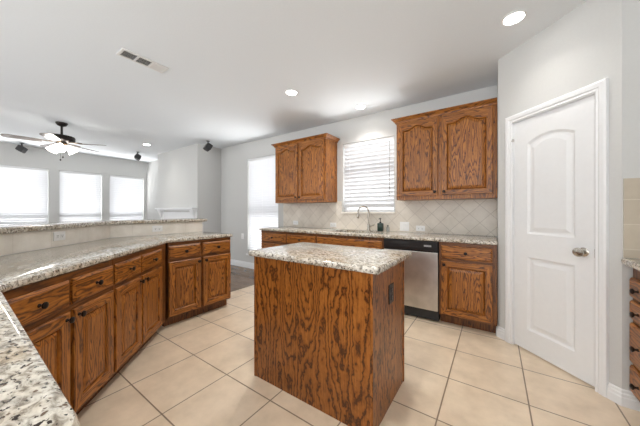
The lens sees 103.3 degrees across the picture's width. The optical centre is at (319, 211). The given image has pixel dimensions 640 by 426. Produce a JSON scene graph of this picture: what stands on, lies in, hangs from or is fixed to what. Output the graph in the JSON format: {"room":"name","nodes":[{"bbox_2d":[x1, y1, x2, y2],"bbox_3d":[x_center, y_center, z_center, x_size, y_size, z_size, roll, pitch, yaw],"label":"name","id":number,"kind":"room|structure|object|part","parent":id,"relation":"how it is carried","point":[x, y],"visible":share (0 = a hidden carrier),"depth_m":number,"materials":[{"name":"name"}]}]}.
{"room":"kitchen","nodes":[
{"label":"kitchen","id":0,"kind":"room"},
{"bbox_2d":[0,142,146,221],"bbox_3d":[-6.844,-0.125,5.260,0.140,2.650,6.100,0,0,35],"label":"wall","id":1,"kind":"structure","parent":0,"point":[35,157],"depth_m":6.19,"materials":[{"name":"paint"}]},
{"bbox_2d":[0,165,47,224],"bbox_3d":[-6.590,-0.325,5.571,0.055,1.306,0.827,0,0,35],"label":"window blind","id":2,"kind":"object","parent":1,"relation":"attached to","point":[23,190],"visible":0.87,"depth_m":5.60,"materials":[{"name":"white fabric"}]},
{"bbox_2d":[59,173,59,221],"bbox_3d":[-6.082,-0.320,6.432,0.055,1.320,0.795,0,0,35],"label":"window","id":3,"kind":"structure","parent":1,"relation":"in","point":[59,173],"depth_m":6.11,"materials":[{"name":"white paint"}]},
{"bbox_2d":[59,170,100,221],"bbox_3d":[-6.024,-0.325,6.393,0.055,1.306,0.783,0,0,35],"label":"window blind","id":4,"kind":"object","parent":1,"relation":"attached to","point":[80,192],"visible":0.85,"depth_m":6.36,"materials":[{"name":"white fabric"}]},
{"bbox_2d":[110,175,142,219],"bbox_3d":[-5.479,-0.325,7.185,0.055,1.306,0.799,0,0,35],"label":"window blind","id":5,"kind":"object","parent":1,"relation":"attached to","point":[126,193],"visible":0.84,"depth_m":7.17,"materials":[{"name":"white fabric"}]},
{"bbox_3d":[-5.457,-0.310,7.170,0.002,1.240,0.586,0,0,35],"label":"ladder cord","id":6,"kind":"part","parent":5,"relation":"part of","materials":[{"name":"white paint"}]},
{"bbox_2d":[2,221,202,255],"bbox_3d":[-1.690,0.674,1.571,1.067,1.052,4.080,0,0,-14],"label":"wall","id":7,"kind":"structure","parent":0,"point":[202,221],"depth_m":2.33,"materials":[{"name":"white paint"}]},
{"bbox_2d":[0,225,109,255],"bbox_3d":[-2.059,0.217,1.668,0.008,0.138,2.137,0,0,-10],"label":"backsplash","id":8,"kind":"structure","parent":7,"relation":"attached to","point":[10,243],"depth_m":1.94,"materials":[{"name":"tile"}]},
{"bbox_2d":[53,231,64,240],"bbox_3d":[-2.123,0.203,2.065,0.010,0.072,0.115,0,0,-11],"label":"power outlet","id":9,"kind":"object","parent":7,"relation":"attached to","point":[57,236],"visible":1,"depth_m":2.05,"materials":[{"name":"white plastic"}]},
{"bbox_2d":[0,218,206,233],"bbox_3d":[-1.794,0.127,1.566,1.349,0.039,4.429,0,0,-14],"label":"bar","id":10,"kind":"object","parent":7,"relation":"on","point":[10,228],"visible":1,"depth_m":2.28,"materials":[{"name":"stone"}]},
{"bbox_2d":[110,222,201,237],"bbox_3d":[-1.958,0.217,3.145,0.008,0.138,1.040,0,0,35],"label":"backsplash","id":11,"kind":"structure","parent":7,"relation":"attached to","point":[122,230],"depth_m":3.03,"materials":[{"name":"tile"}]},
{"bbox_2d":[152,226,162,231],"bbox_3d":[-1.984,0.215,3.091,0.010,0.072,0.115,0,0,35],"label":"power outlet","id":12,"kind":"object","parent":7,"relation":"attached to","point":[154,228],"visible":1,"depth_m":3.09,"materials":[{"name":"white plastic"}]},
{"bbox_2d":[147,160,157,218],"bbox_3d":[-4.524,-0.125,7.208,1.470,2.650,0.140,0,0,35],"label":"wall","id":13,"kind":"structure","parent":0,"point":[152,167],"depth_m":7.36,"materials":[{"name":"paint"}]},
{"bbox_2d":[158,143,220,232],"bbox_3d":[-3.181,-0.125,6.241,1.840,2.650,0.710,0,0,35],"label":"wall","id":14,"kind":"structure","parent":0,"point":[188,176],"depth_m":5.76,"materials":[{"name":"paint"}]},
{"bbox_2d":[155,208,197,218],"bbox_3d":[-3.362,0.562,5.855,1.720,1.275,0.130,0,0,35],"label":"fireplace mantel","id":15,"kind":"object","parent":14,"relation":"attached to","point":[193,211],"visible":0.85,"depth_m":5.86,"materials":[{"name":"white paint"}]},
{"bbox_2d":[155,208,197,209],"bbox_3d":[-3.362,-0.045,5.855,1.720,0.060,0.130,0,0,35],"label":"shelf","id":16,"kind":"object","parent":15,"relation":"attached to","point":[155,208],"depth_m":5.71,"materials":[{"name":"white paint"}]},
{"bbox_2d":[0,0,586,161],"bbox_3d":[-2.618,-1.490,2.501,10.350,0.080,6.350,0,0,35],"label":"ceiling","id":17,"kind":"structure","parent":0,"point":[231,64],"depth_m":2.44,"materials":[{"name":"paint"}]},
{"bbox_2d":[15,143,27,152],"bbox_3d":[-6.362,-1.349,5.398,0.147,0.202,0.230,0,0,-38],"label":"ceiling speaker","id":18,"kind":"object","parent":17,"relation":"hanging from","point":[20,148],"visible":1,"depth_m":5.33,"materials":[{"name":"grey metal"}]},
{"bbox_2d":[0,121,106,160],"bbox_3d":[-4.283,-1.135,4.153,1.195,0.630,1.190,0,0,35],"label":"ceiling fan","id":19,"kind":"object","parent":17,"relation":"hanging from","point":[61,140],"visible":1,"depth_m":4.10,"materials":[{"name":"brown metal"}]},
{"bbox_3d":[-4.535,-1.115,3.851,0.144,0.029,0.410,0,0,43],"label":"blade","id":20,"kind":"part","parent":19,"relation":"part of","materials":[{"name":"wood"}]},
{"bbox_3d":[-4.634,-1.115,4.341,0.410,0.029,0.144,0,0,25],"label":"blade","id":21,"kind":"part","parent":19,"relation":"part of","materials":[{"name":"wood"}]},
{"bbox_3d":[-4.038,-1.115,3.794,0.144,0.029,0.410,0,0,-29],"label":"blade","id":22,"kind":"part","parent":19,"relation":"part of","materials":[{"name":"wood"}]},
{"bbox_3d":[-4.391,-1.023,4.147,0.140,0.152,0.135,0,0,35],"label":"lamp shade","id":23,"kind":"part","parent":19,"relation":"part of","materials":[{"name":"white glass"}]},
{"bbox_3d":[-4.162,-1.023,4.047,0.136,0.152,0.138,0,0,7],"label":"lamp shade","id":24,"kind":"part","parent":19,"relation":"part of","materials":[{"name":"white glass"}]},
{"bbox_3d":[-4.189,-1.023,4.296,0.138,0.152,0.136,0,0,-23],"label":"lamp shade","id":25,"kind":"part","parent":19,"relation":"part of","materials":[{"name":"white glass"}]},
{"bbox_2d":[134,152,140,160],"bbox_3d":[-4.469,-1.349,6.207,0.147,0.202,0.230,0,0,-35],"label":"ceiling speaker","id":26,"kind":"object","parent":17,"relation":"hanging from","point":[137,156],"visible":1,"depth_m":6.12,"materials":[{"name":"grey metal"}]},
{"bbox_2d":[116,48,168,72],"bbox_3d":[-1.702,-1.445,2.447,0.150,0.010,0.390,0,0,35],"label":"ceiling vent","id":27,"kind":"object","parent":17,"relation":"in","point":[122,52],"visible":1,"depth_m":2.43,"materials":[{"name":"metal"}]},
{"bbox_2d":[203,141,212,151],"bbox_3d":[-2.320,-1.349,5.237,0.147,0.202,0.230,0,0,-38],"label":"ceiling speaker","id":28,"kind":"object","parent":17,"relation":"hanging from","point":[208,146],"visible":1,"depth_m":5.16,"materials":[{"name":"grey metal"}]},
{"bbox_2d":[285,89,297,95],"bbox_3d":[-0.347,-1.446,3.092,0.156,0.009,0.156,0,0,35],"label":"recessed light","id":29,"kind":"object","parent":17,"relation":"in","point":[291,92],"visible":1,"depth_m":3.08,"materials":[{"name":"white paint"}]},
{"bbox_2d":[355,104,365,108],"bbox_3d":[0.567,-1.446,3.520,0.156,0.009,0.156,0,0,35],"label":"recessed light","id":30,"kind":"object","parent":17,"relation":"in","point":[361,106],"visible":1,"depth_m":3.50,"materials":[{"name":"white paint"}]},
{"bbox_2d":[501,10,526,25],"bbox_3d":[1.454,-1.446,1.900,0.156,0.009,0.156,0,0,35],"label":"recessed light","id":31,"kind":"object","parent":17,"relation":"in","point":[515,17],"visible":1,"depth_m":1.89,"materials":[{"name":"white paint"}]},
{"bbox_2d":[77,265,639,425],"bbox_3d":[-2.632,1.225,2.481,10.350,0.050,6.300,0,0,35],"label":"floor","id":32,"kind":"structure","parent":0,"point":[198,370],"depth_m":1.73,"materials":[{"name":"tile"}]},
{"bbox_2d":[3,260,113,414],"bbox_3d":[-1.591,0.762,1.270,0.652,0.875,0.754,0,0,-10],"label":"base cabinet","id":33,"kind":"object","parent":32,"relation":"on","point":[68,318],"visible":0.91,"depth_m":1.35,"materials":[{"name":"brown wood"}]},
{"bbox_3d":[-1.279,0.427,1.142,0.020,0.135,0.369,0,0,-10],"label":"drawer","id":34,"kind":"part","parent":33,"relation":"part of","materials":[{"name":"brown wood"}]},
{"bbox_3d":[-1.253,0.427,1.146,0.032,0.032,0.032,0,0,-10],"label":"knob","id":35,"kind":"part","parent":33,"relation":"part of","materials":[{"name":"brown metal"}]},
{"bbox_3d":[-1.279,0.805,1.142,0.017,0.430,0.239,0,0,-10],"label":"raised panel","id":36,"kind":"part","parent":33,"relation":"part of","materials":[{"name":"brown wood"}]},
{"bbox_3d":[-1.279,0.805,1.142,0.020,0.560,0.369,0,0,-10],"label":"door","id":37,"kind":"part","parent":33,"relation":"part of","materials":[{"name":"brown wood"}]},
{"bbox_3d":[-1.282,0.560,1.300,0.032,0.032,0.032,0,0,-10],"label":"knob","id":38,"kind":"part","parent":33,"relation":"part of","materials":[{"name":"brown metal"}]},
{"bbox_3d":[-1.296,0.560,1.381,0.032,0.032,0.032,0,0,-10],"label":"knob","id":39,"kind":"part","parent":33,"relation":"part of","materials":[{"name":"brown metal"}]},
{"bbox_3d":[-1.347,0.427,1.515,0.020,0.135,0.338,0,0,-10],"label":"drawer","id":40,"kind":"part","parent":33,"relation":"part of","materials":[{"name":"brown wood"}]},
{"bbox_3d":[-1.347,0.805,1.515,0.020,0.560,0.338,0,0,-10],"label":"door","id":41,"kind":"part","parent":33,"relation":"part of","materials":[{"name":"brown wood"}]},
{"bbox_3d":[-1.348,0.805,1.515,0.017,0.430,0.208,0,0,-10],"label":"raised panel","id":42,"kind":"part","parent":33,"relation":"part of","materials":[{"name":"brown wood"}]},
{"bbox_2d":[99,244,164,391],"bbox_3d":[-1.736,0.762,2.058,0.652,0.875,0.841,0,0,-10],"label":"base cabinet","id":43,"kind":"object","parent":32,"relation":"on","point":[138,286],"visible":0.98,"depth_m":1.98,"materials":[{"name":"brown wood"}]},
{"bbox_2d":[0,231,232,425],"bbox_3d":[-1.408,0.305,1.635,1.405,0.038,3.884,0,0,-15],"label":"countertop","id":44,"kind":"structure","parent":43,"relation":"on","point":[30,395],"depth_m":0.59,"materials":[{"name":"stone"}]},
{"bbox_3d":[-1.414,0.427,1.874,0.020,0.135,0.338,0,0,-10],"label":"drawer","id":45,"kind":"part","parent":43,"relation":"part of","materials":[{"name":"brown wood"}]},
{"bbox_3d":[-1.414,0.805,1.874,0.020,0.560,0.338,0,0,-10],"label":"door","id":46,"kind":"part","parent":43,"relation":"part of","materials":[{"name":"brown wood"}]},
{"bbox_3d":[-1.414,0.805,1.874,0.017,0.430,0.208,0,0,-10],"label":"raised panel","id":47,"kind":"part","parent":43,"relation":"part of","materials":[{"name":"brown wood"}]},
{"bbox_3d":[-1.480,0.427,2.236,0.020,0.135,0.362,0,0,-10],"label":"drawer","id":48,"kind":"part","parent":43,"relation":"part of","materials":[{"name":"brown wood"}]},
{"bbox_3d":[-1.480,0.805,2.236,0.020,0.560,0.362,0,0,-10],"label":"door","id":49,"kind":"part","parent":43,"relation":"part of","materials":[{"name":"brown wood"}]},
{"bbox_3d":[-1.481,0.805,2.236,0.017,0.430,0.232,0,0,-10],"label":"raised panel","id":50,"kind":"part","parent":43,"relation":"part of","materials":[{"name":"brown wood"}]},
{"bbox_2d":[162,237,230,326],"bbox_3d":[-1.569,0.762,3.044,0.652,0.875,0.743,0,0,35],"label":"base cabinet","id":51,"kind":"object","parent":32,"relation":"on","point":[197,272],"visible":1,"depth_m":2.81,"materials":[{"name":"brown wood"}]},
{"bbox_3d":[-1.447,0.427,2.721,0.020,0.135,0.339,0,0,35],"label":"drawer","id":52,"kind":"part","parent":51,"relation":"part of","materials":[{"name":"brown wood"}]},
{"bbox_3d":[-1.447,0.805,2.721,0.020,0.560,0.339,0,0,35],"label":"door","id":53,"kind":"part","parent":51,"relation":"part of","materials":[{"name":"brown wood"}]},
{"bbox_3d":[-1.447,0.805,2.721,0.017,0.430,0.209,0,0,35],"label":"raised panel","id":54,"kind":"part","parent":51,"relation":"part of","materials":[{"name":"brown wood"}]},
{"bbox_3d":[-1.230,0.427,3.035,0.020,0.135,0.363,0,0,35],"label":"drawer","id":55,"kind":"part","parent":51,"relation":"part of","materials":[{"name":"brown wood"}]},
{"bbox_3d":[-1.230,0.805,3.035,0.020,0.560,0.363,0,0,35],"label":"door","id":56,"kind":"part","parent":51,"relation":"part of","materials":[{"name":"brown wood"}]},
{"bbox_3d":[-1.231,0.805,3.035,0.017,0.430,0.233,0,0,35],"label":"raised panel","id":57,"kind":"part","parent":51,"relation":"part of","materials":[{"name":"brown wood"}]},
{"bbox_2d":[261,230,285,248],"bbox_3d":[-0.598,0.762,4.324,0.560,0.875,0.647,0,0,35],"label":"base cabinet","id":58,"kind":"object","parent":32,"relation":"on","point":[268,238],"visible":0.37,"depth_m":4.09,"materials":[{"name":"brown wood"}]},
{"bbox_3d":[-0.758,0.805,4.092,0.536,0.560,0.020,0,0,35],"label":"door","id":59,"kind":"part","parent":58,"relation":"part of","materials":[{"name":"brown wood"}]},
{"bbox_3d":[-0.758,0.427,4.092,0.536,0.135,0.020,0,0,35],"label":"drawer","id":60,"kind":"part","parent":58,"relation":"part of","materials":[{"name":"brown wood"}]},
{"bbox_2d":[286,232,316,244],"bbox_3d":[-0.131,0.762,4.002,0.575,0.875,0.647,0,0,35],"label":"base cabinet","id":61,"kind":"object","parent":32,"relation":"on","point":[291,237],"visible":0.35,"depth_m":3.77,"materials":[{"name":"brown wood"}]},
{"bbox_2d":[248,242,411,425],"bbox_3d":[0.065,0.743,1.813,0.995,0.914,0.636,0,0,35],"label":"kitchen island","id":62,"kind":"object","parent":32,"relation":"on","point":[328,335],"visible":1,"depth_m":1.55,"materials":[{"name":"brown wood"}]},
{"bbox_3d":[-0.470,0.762,1.851,0.018,0.876,0.018,0,0,35],"label":"corner molding","id":63,"kind":"part","parent":62,"relation":"part of","materials":[{"name":"brown wood"}]},
{"bbox_2d":[248,242,411,274],"bbox_3d":[0.065,0.305,1.813,0.995,0.038,0.636,0,0,35],"label":"island countertop","id":64,"kind":"structure","parent":62,"relation":"on","point":[375,261],"depth_m":1.63,"materials":[{"name":"stone"}]},
{"bbox_3d":[0.275,0.762,1.338,0.018,0.876,0.018,0,0,35],"label":"corner molding","id":65,"kind":"part","parent":62,"relation":"part of","materials":[{"name":"brown wood"}]},
{"bbox_2d":[389,282,393,304],"bbox_3d":[0.444,0.510,1.570,0.010,0.118,0.085,0,0,35],"label":"power outlet","id":66,"kind":"object","parent":62,"relation":"attached to","point":[391,286],"visible":1,"depth_m":1.56,"materials":[{"name":"black plastic"}]},
{"bbox_3d":[0.586,0.762,1.790,0.018,0.876,0.018,0,0,35],"label":"corner molding","id":67,"kind":"part","parent":62,"relation":"part of","materials":[{"name":"brown wood"}]},
{"bbox_2d":[317,234,384,248],"bbox_3d":[0.514,0.762,3.558,0.990,0.875,0.647,0,0,35],"label":"base cabinet","id":68,"kind":"object","parent":32,"relation":"on","point":[367,242],"visible":0.02,"depth_m":3.28,"materials":[{"name":"brown wood"}]},
{"bbox_2d":[259,226,497,244],"bbox_3d":[0.502,0.305,3.576,3.280,0.038,0.623,0,0,35],"label":"countertop","id":69,"kind":"structure","parent":68,"relation":"on","point":[455,238],"depth_m":3.09,"materials":[{"name":"stone"}]},
{"bbox_2d":[357,206,374,230],"bbox_3d":[0.665,0.103,3.698,0.260,0.366,0.099,0,0,1],"label":"kitchen faucet","id":70,"kind":"object","parent":69,"relation":"on","point":[368,224],"visible":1,"depth_m":3.69,"materials":[{"name":"silver metal"}]},
{"bbox_3d":[0.630,0.058,3.692,0.198,0.276,0.031,0,0,-17],"label":"spout","id":71,"kind":"part","parent":70,"relation":"part of","materials":[{"name":"silver metal"}]},
{"bbox_2d":[377,218,383,230],"bbox_3d":[0.851,0.194,3.580,0.080,0.184,0.073,0,0,35],"label":"soap dispenser","id":72,"kind":"object","parent":69,"relation":"on","point":[380,226],"visible":0.98,"depth_m":3.57,"materials":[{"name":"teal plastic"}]},
{"bbox_2d":[377,223,383,230],"bbox_3d":[0.856,0.227,3.587,0.080,0.118,0.056,0,0,35],"label":"bottle","id":73,"kind":"object","parent":72,"relation":"attached to","point":[380,226],"depth_m":3.57,"materials":[{"name":"teal glass"}]},
{"bbox_2d":[384,238,439,320],"bbox_3d":[1.178,0.761,3.106,0.598,0.858,0.608,0,0,35],"label":"dishwasher","id":74,"kind":"object","parent":32,"relation":"on","point":[421,270],"visible":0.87,"depth_m":2.79,"materials":[{"name":"grey metal"}]},
{"bbox_3d":[1.017,0.391,2.872,0.594,0.114,0.036,0,0,35],"label":"control panel","id":75,"kind":"part","parent":74,"relation":"part of","materials":[{"name":"black plastic"}]},
{"bbox_3d":[1.018,0.761,2.874,0.594,0.627,0.032,0,0,35],"label":"door panel","id":76,"kind":"part","parent":74,"relation":"part of","materials":[{"name":"metal"}]},
{"bbox_2d":[439,242,496,332],"bbox_3d":[1.637,0.762,2.784,0.508,0.875,0.647,0,0,35],"label":"base cabinet","id":77,"kind":"object","parent":32,"relation":"on","point":[467,272],"visible":0.99,"depth_m":2.54,"materials":[{"name":"brown wood"}]},
{"bbox_3d":[1.471,0.805,2.557,0.318,0.430,0.017,0,0,35],"label":"raised panel","id":78,"kind":"part","parent":77,"relation":"part of","materials":[{"name":"brown wood"}]},
{"bbox_3d":[1.471,0.427,2.557,0.448,0.135,0.020,0,0,35],"label":"drawer","id":79,"kind":"part","parent":77,"relation":"part of","materials":[{"name":"brown wood"}]},
{"bbox_3d":[1.471,0.805,2.557,0.448,0.560,0.020,0,0,35],"label":"door","id":80,"kind":"part","parent":77,"relation":"part of","materials":[{"name":"brown wood"}]},
{"bbox_2d":[629,268,639,401],"bbox_3d":[2.041,0.762,1.264,0.652,0.875,0.270,0,0,35],"label":"base cabinet","id":81,"kind":"object","parent":32,"relation":"on","point":[634,290],"visible":1,"depth_m":1.46,"materials":[{"name":"brown wood"}]},
{"bbox_3d":[1.786,1.002,1.440,0.032,0.032,0.032,0,0,35],"label":"knob","id":82,"kind":"part","parent":81,"relation":"part of","materials":[{"name":"brown metal"}]},
{"bbox_3d":[1.786,0.787,1.440,0.032,0.032,0.032,0,0,35],"label":"knob","id":83,"kind":"part","parent":81,"relation":"part of","materials":[{"name":"brown metal"}]},
{"bbox_3d":[1.786,0.590,1.440,0.032,0.032,0.032,0,0,35],"label":"knob","id":84,"kind":"part","parent":81,"relation":"part of","materials":[{"name":"brown metal"}]},
{"bbox_3d":[1.786,0.458,1.440,0.032,0.032,0.032,0,0,35],"label":"knob","id":85,"kind":"part","parent":81,"relation":"part of","materials":[{"name":"brown metal"}]},
{"bbox_3d":[1.807,1.002,1.425,0.020,0.155,0.246,0,0,35],"label":"drawer","id":86,"kind":"part","parent":81,"relation":"part of","materials":[{"name":"brown wood"}]},
{"bbox_3d":[1.807,0.787,1.425,0.020,0.235,0.246,0,0,35],"label":"drawer","id":87,"kind":"part","parent":81,"relation":"part of","materials":[{"name":"brown wood"}]},
{"bbox_3d":[1.807,0.590,1.425,0.020,0.110,0.246,0,0,35],"label":"drawer","id":88,"kind":"part","parent":81,"relation":"part of","materials":[{"name":"brown wood"}]},
{"bbox_3d":[1.807,0.458,1.425,0.020,0.115,0.246,0,0,35],"label":"drawer","id":89,"kind":"part","parent":81,"relation":"part of","materials":[{"name":"brown wood"}]},
{"bbox_3d":[1.822,0.763,0.945,0.652,0.875,0.500,0,0,35],"label":"base cabinet","id":90,"kind":"object","parent":32,"relation":"on","visible":0},
{"bbox_2d":[621,258,639,270],"bbox_3d":[1.902,0.305,1.046,0.671,0.038,0.801,0,0,35],"label":"countertop","id":91,"kind":"structure","parent":90,"relation":"on","point":[633,263],"depth_m":1.45,"materials":[{"name":"stone"}]},
{"bbox_2d":[221,85,496,262],"bbox_3d":[0.505,-0.125,4.048,6.960,2.650,0.140,0,0,35],"label":"wall","id":92,"kind":"structure","parent":0,"point":[235,168],"depth_m":4.70,"materials":[{"name":"paint"}]},
{"bbox_2d":[231,259,253,268],"bbox_3d":[-1.644,1.140,5.097,1.990,0.120,0.570,0,0,35],"label":"baseboard","id":93,"kind":"structure","parent":92,"relation":"attached to","point":[233,262],"depth_m":5.44,"materials":[{"name":"white paint"}]},
{"bbox_2d":[248,155,277,249],"bbox_3d":[-1.148,-0.105,5.147,0.878,1.986,0.055,0,0,35],"label":"window blind","id":94,"kind":"object","parent":92,"relation":"attached to","point":[262,204],"visible":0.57,"depth_m":5.18,"materials":[{"name":"white fabric"}]},
{"bbox_3d":[-1.163,-0.090,5.125,0.643,1.920,0.002,0,0,35],"label":"ladder cord","id":95,"kind":"part","parent":94,"relation":"part of","materials":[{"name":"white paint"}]},
{"bbox_2d":[271,133,339,203],"bbox_3d":[-0.267,-0.652,4.257,1.168,1.025,0.387,0,0,35],"label":"upper cabinet","id":96,"kind":"object","parent":92,"relation":"attached to","point":[306,167],"visible":1,"depth_m":4.04,"materials":[{"name":"brown wood"}]},
{"bbox_3d":[-0.566,-0.645,4.282,0.490,0.920,0.020,0,0,35],"label":"door","id":97,"kind":"part","parent":96,"relation":"part of","materials":[{"name":"brown wood"}]},
{"bbox_3d":[-0.566,-0.645,4.282,0.364,0.794,0.017,0,0,35],"label":"raised panel","id":98,"kind":"part","parent":96,"relation":"part of","materials":[{"name":"brown wood"}]},
{"bbox_3d":[-0.268,-1.134,4.256,1.168,0.062,0.384,0,0,35],"label":"crown molding","id":99,"kind":"part","parent":96,"relation":"part of","materials":[{"name":"brown wood"}]},
{"bbox_3d":[-0.140,-0.645,3.989,0.369,0.794,0.017,0,0,35],"label":"raised panel","id":100,"kind":"part","parent":96,"relation":"part of","materials":[{"name":"brown wood"}]},
{"bbox_3d":[-0.140,-0.645,3.988,0.495,0.920,0.020,0,0,35],"label":"door","id":101,"kind":"part","parent":96,"relation":"part of","materials":[{"name":"brown wood"}]},
{"bbox_2d":[341,212,394,213],"bbox_3d":[0.723,0.024,3.843,0.870,0.028,0.110,0,0,35],"label":"trim","id":102,"kind":"structure","parent":92,"relation":"attached to","point":[341,212],"depth_m":3.75,"materials":[{"name":"tile"}]},
{"bbox_2d":[344,136,393,210],"bbox_3d":[0.726,-0.535,3.848,0.818,1.066,0.069,0,0,35],"label":"window blind","id":103,"kind":"object","parent":92,"relation":"attached to","point":[369,165],"visible":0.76,"depth_m":3.83,"materials":[{"name":"white paint"}]},
{"bbox_3d":[0.731,-0.013,3.855,0.814,0.022,0.034,0,0,35],"label":"rail","id":104,"kind":"part","parent":103,"relation":"part of","materials":[{"name":"white paint"}]},
{"bbox_3d":[0.715,-0.520,3.832,0.600,1.000,0.002,0,0,35],"label":"ladder cord","id":105,"kind":"part","parent":103,"relation":"part of","materials":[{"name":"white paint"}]},
{"bbox_2d":[345,208,393,211],"bbox_3d":[0.769,-0.530,3.911,0.830,1.080,0.055,0,0,35],"label":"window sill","id":106,"kind":"structure","parent":92,"relation":"in","point":[345,208],"depth_m":3.94,"materials":[{"name":"white paint"}]},
{"bbox_2d":[283,199,496,235],"bbox_3d":[0.672,0.063,3.843,3.308,0.446,0.008,0,0,35],"label":"backsplash","id":107,"kind":"structure","parent":92,"relation":"attached to","point":[471,216],"depth_m":3.41,"materials":[{"name":"tile"}]},
{"bbox_2d":[400,222,408,230],"bbox_3d":[1.164,0.212,3.492,0.125,0.125,0.011,0,0,35],"label":"light switch","id":108,"kind":"object","parent":92,"relation":"attached to","point":[404,226],"visible":1,"depth_m":3.49,"materials":[{"name":"white plastic"}]},
{"bbox_2d":[416,226,424,230],"bbox_3d":[1.338,0.230,3.374,0.115,0.072,0.010,0,0,35],"label":"power outlet","id":109,"kind":"object","parent":92,"relation":"attached to","point":[418,228],"visible":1,"depth_m":3.37,"materials":[{"name":"white plastic"}]},
{"bbox_2d":[391,97,496,200],"bbox_3d":[1.467,-0.652,3.063,1.106,1.025,0.387,0,0,35],"label":"upper cabinet","id":110,"kind":"object","parent":92,"relation":"attached to","point":[450,153],"visible":1,"depth_m":2.88,"materials":[{"name":"brown wood"}]},
{"bbox_3d":[1.182,-0.645,3.077,0.462,0.920,0.020,0,0,35],"label":"door","id":111,"kind":"part","parent":110,"relation":"part of","materials":[{"name":"brown wood"}]},
{"bbox_3d":[1.183,-0.645,3.078,0.336,0.794,0.017,0,0,35],"label":"raised panel","id":112,"kind":"part","parent":110,"relation":"part of","materials":[{"name":"brown wood"}]},
{"bbox_3d":[1.466,-1.134,3.061,1.106,0.062,0.384,0,0,35],"label":"crown molding","id":113,"kind":"part","parent":110,"relation":"part of","materials":[{"name":"brown wood"}]},
{"bbox_3d":[1.605,-0.645,2.786,0.492,0.920,0.020,0,0,35],"label":"door","id":114,"kind":"part","parent":110,"relation":"part of","materials":[{"name":"brown wood"}]},
{"bbox_3d":[1.606,-0.645,2.786,0.366,0.794,0.017,0,0,35],"label":"raised panel","id":115,"kind":"part","parent":110,"relation":"part of","materials":[{"name":"brown wood"}]},
{"bbox_2d":[497,79,497,320],"bbox_3d":[1.914,-0.125,2.641,0.100,2.650,0.578,0,0,35],"label":"wall","id":116,"kind":"structure","parent":0,"point":[497,79],"depth_m":2.77,"materials":[{"name":"paint"}]},
{"bbox_2d":[498,0,621,388],"bbox_3d":[1.843,-0.125,2.009,0.110,2.650,0.880,0,0,-10],"label":"wall","id":117,"kind":"structure","parent":0,"point":[583,47],"depth_m":1.80,"materials":[{"name":"paint"}]},
{"bbox_2d":[496,324,504,340],"bbox_3d":[1.710,1.150,2.412,0.041,0.100,0.139,0,0,5],"label":"baseboard","id":118,"kind":"structure","parent":117,"relation":"attached to","point":[500,332],"depth_m":2.39,"materials":[{"name":"white paint"}]},
{"bbox_2d":[511,95,594,386],"bbox_3d":[1.782,0.201,1.987,0.106,1.971,0.599,0,0,-10],"label":"door","id":119,"kind":"structure","parent":117,"relation":"in","point":[554,150],"depth_m":1.94,"materials":[{"name":"white paint"}]},
{"bbox_3d":[1.806,0.285,1.758,0.070,0.062,0.065,0,0,-10],"label":"knob","id":120,"kind":"part","parent":119,"relation":"part of","materials":[{"name":"silver metal"}]},
{"bbox_2d":[505,78,608,397],"bbox_3d":[1.830,0.171,1.994,0.120,2.058,0.729,0,0,-10],"label":"trim","id":121,"kind":"structure","parent":117,"relation":"attached to","point":[600,89],"depth_m":1.68,"materials":[{"name":"white paint"}]},
{"bbox_2d":[622,0,639,390],"bbox_3d":[2.226,-0.125,1.381,0.800,2.650,0.100,0,0,35],"label":"wall","id":122,"kind":"structure","parent":0,"point":[630,9],"depth_m":1.55,"materials":[{"name":"paint"}]},
{"bbox_2d":[607,382,639,410],"bbox_3d":[1.889,1.150,1.552,0.048,0.100,0.173,0,0,-39],"label":"baseboard","id":123,"kind":"structure","parent":122,"relation":"attached to","point":[624,398],"depth_m":1.56,"materials":[{"name":"white paint"}]},
{"bbox_2d":[623,178,639,258],"bbox_3d":[2.140,0.043,1.375,0.655,0.486,0.008,0,0,35],"label":"backsplash","id":124,"kind":"structure","parent":122,"relation":"attached to","point":[631,186],"depth_m":1.54,"materials":[{"name":"tile"}]}
]}

